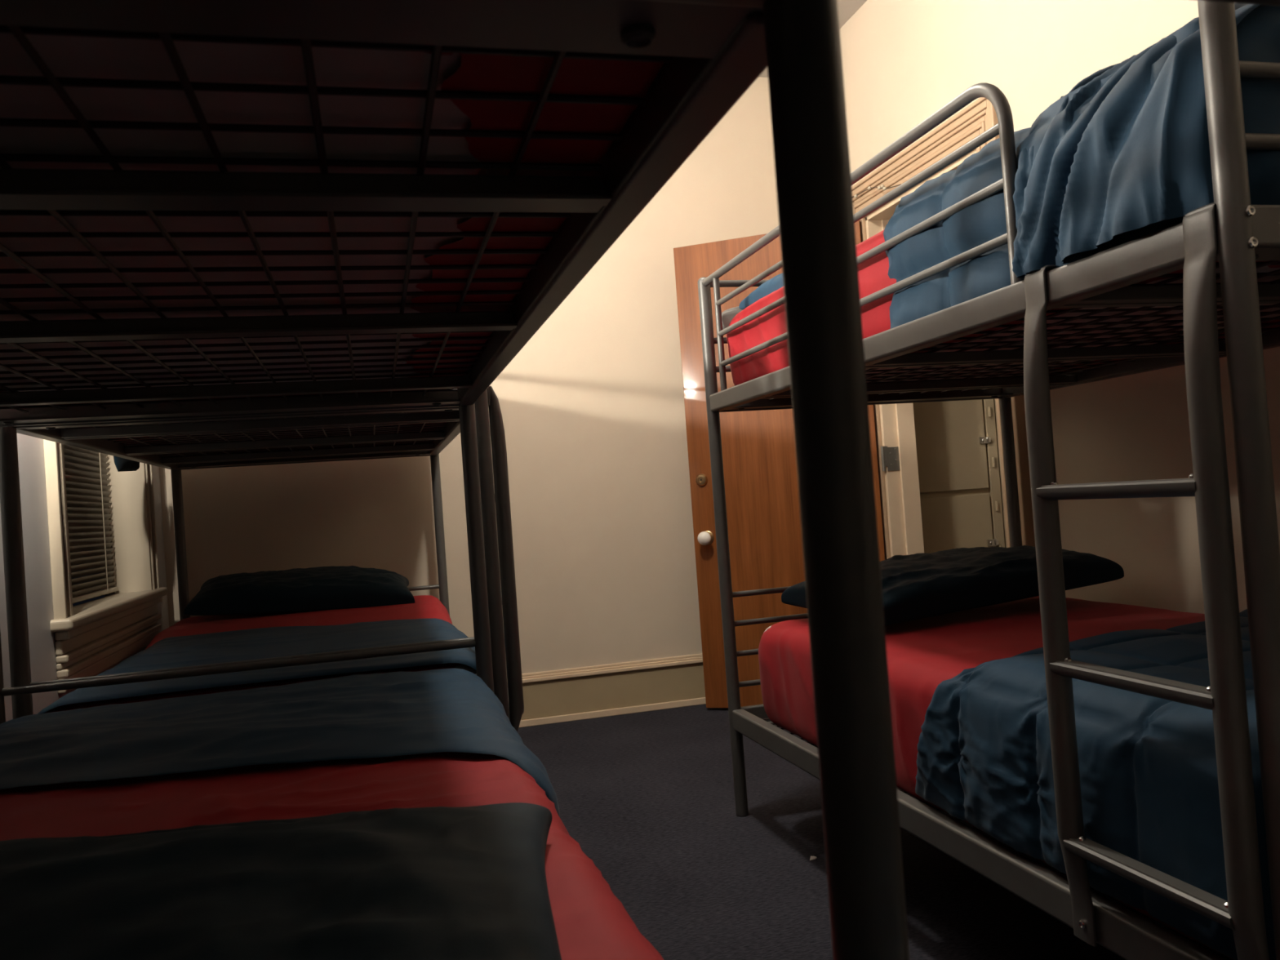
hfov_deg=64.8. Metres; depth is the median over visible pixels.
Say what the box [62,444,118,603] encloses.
blind
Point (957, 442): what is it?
door
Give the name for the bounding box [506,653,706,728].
baseboard
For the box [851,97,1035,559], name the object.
trim
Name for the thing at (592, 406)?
wall
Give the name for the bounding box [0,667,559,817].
comforter
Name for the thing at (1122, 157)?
comforter
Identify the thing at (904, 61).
wall
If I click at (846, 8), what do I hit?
ceiling
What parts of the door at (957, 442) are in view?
door, door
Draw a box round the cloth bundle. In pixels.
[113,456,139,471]
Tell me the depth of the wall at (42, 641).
2.57 m
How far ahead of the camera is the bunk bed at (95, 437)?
2.49 m
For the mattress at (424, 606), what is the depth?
3.50 m
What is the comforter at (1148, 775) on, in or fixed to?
on the mattress at (922, 654)
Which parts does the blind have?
ladder cord, rail, ladder cord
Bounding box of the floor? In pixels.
[517,703,1232,959]
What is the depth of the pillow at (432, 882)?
0.77 m
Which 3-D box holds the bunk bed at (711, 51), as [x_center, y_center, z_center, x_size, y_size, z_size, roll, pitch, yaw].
[-0.620,0.223,1.299,1.046,1.620,1.948,-4,-1,-15]
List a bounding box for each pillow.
[0,802,561,959]
[184,565,414,615]
[738,273,783,309]
[781,545,1124,625]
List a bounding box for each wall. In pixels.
[0,432,168,721]
[159,76,778,674]
[840,0,1279,613]
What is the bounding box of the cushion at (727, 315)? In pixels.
[721,306,742,329]
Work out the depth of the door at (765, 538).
4.46 m
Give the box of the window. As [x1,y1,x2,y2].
[43,439,167,693]
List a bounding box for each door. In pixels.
[673,220,900,707]
[913,399,1007,553]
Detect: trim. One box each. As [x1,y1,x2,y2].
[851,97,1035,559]
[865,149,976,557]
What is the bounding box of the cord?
[852,183,901,198]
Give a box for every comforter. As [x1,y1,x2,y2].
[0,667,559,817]
[37,617,476,714]
[883,3,1279,328]
[915,608,1275,959]
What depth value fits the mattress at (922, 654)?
2.45 m
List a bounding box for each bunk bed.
[0,0,909,959]
[0,386,524,732]
[697,0,1279,959]
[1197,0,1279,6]
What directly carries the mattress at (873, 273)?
on the bunk bed at (1234, 233)
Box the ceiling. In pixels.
[759,0,866,77]
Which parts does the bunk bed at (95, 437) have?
post, rail, post, rail, rail, post, rail, post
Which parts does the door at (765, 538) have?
knob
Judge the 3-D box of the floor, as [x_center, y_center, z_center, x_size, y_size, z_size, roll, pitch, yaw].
[1.231,0.934,0.230,4.325,0.100,9.366,-4,-1,-15]
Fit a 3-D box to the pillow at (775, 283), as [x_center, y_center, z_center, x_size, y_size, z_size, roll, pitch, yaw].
[0.744,-0.576,2.970,0.840,0.111,0.340,-4,-1,-17]
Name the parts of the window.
pane, sash, sill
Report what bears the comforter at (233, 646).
on the mattress at (424, 606)
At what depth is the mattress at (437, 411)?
3.14 m
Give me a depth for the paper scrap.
2.62 m
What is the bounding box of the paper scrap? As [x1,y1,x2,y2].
[809,856,817,860]
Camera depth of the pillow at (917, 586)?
2.67 m
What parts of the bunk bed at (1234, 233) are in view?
post, rail, guard rail, rail, rail, rail, post, rail, post, rail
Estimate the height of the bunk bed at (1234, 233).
1.620 m
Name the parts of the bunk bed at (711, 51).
post, rail, rail, post, rail, post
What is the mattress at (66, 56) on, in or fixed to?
on the bunk bed at (711, 51)
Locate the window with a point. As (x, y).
(92, 637)
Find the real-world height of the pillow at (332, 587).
0.166 m
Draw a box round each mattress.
[0,32,664,406]
[0,751,663,959]
[45,595,476,712]
[75,411,444,455]
[726,230,1279,386]
[758,595,1234,959]

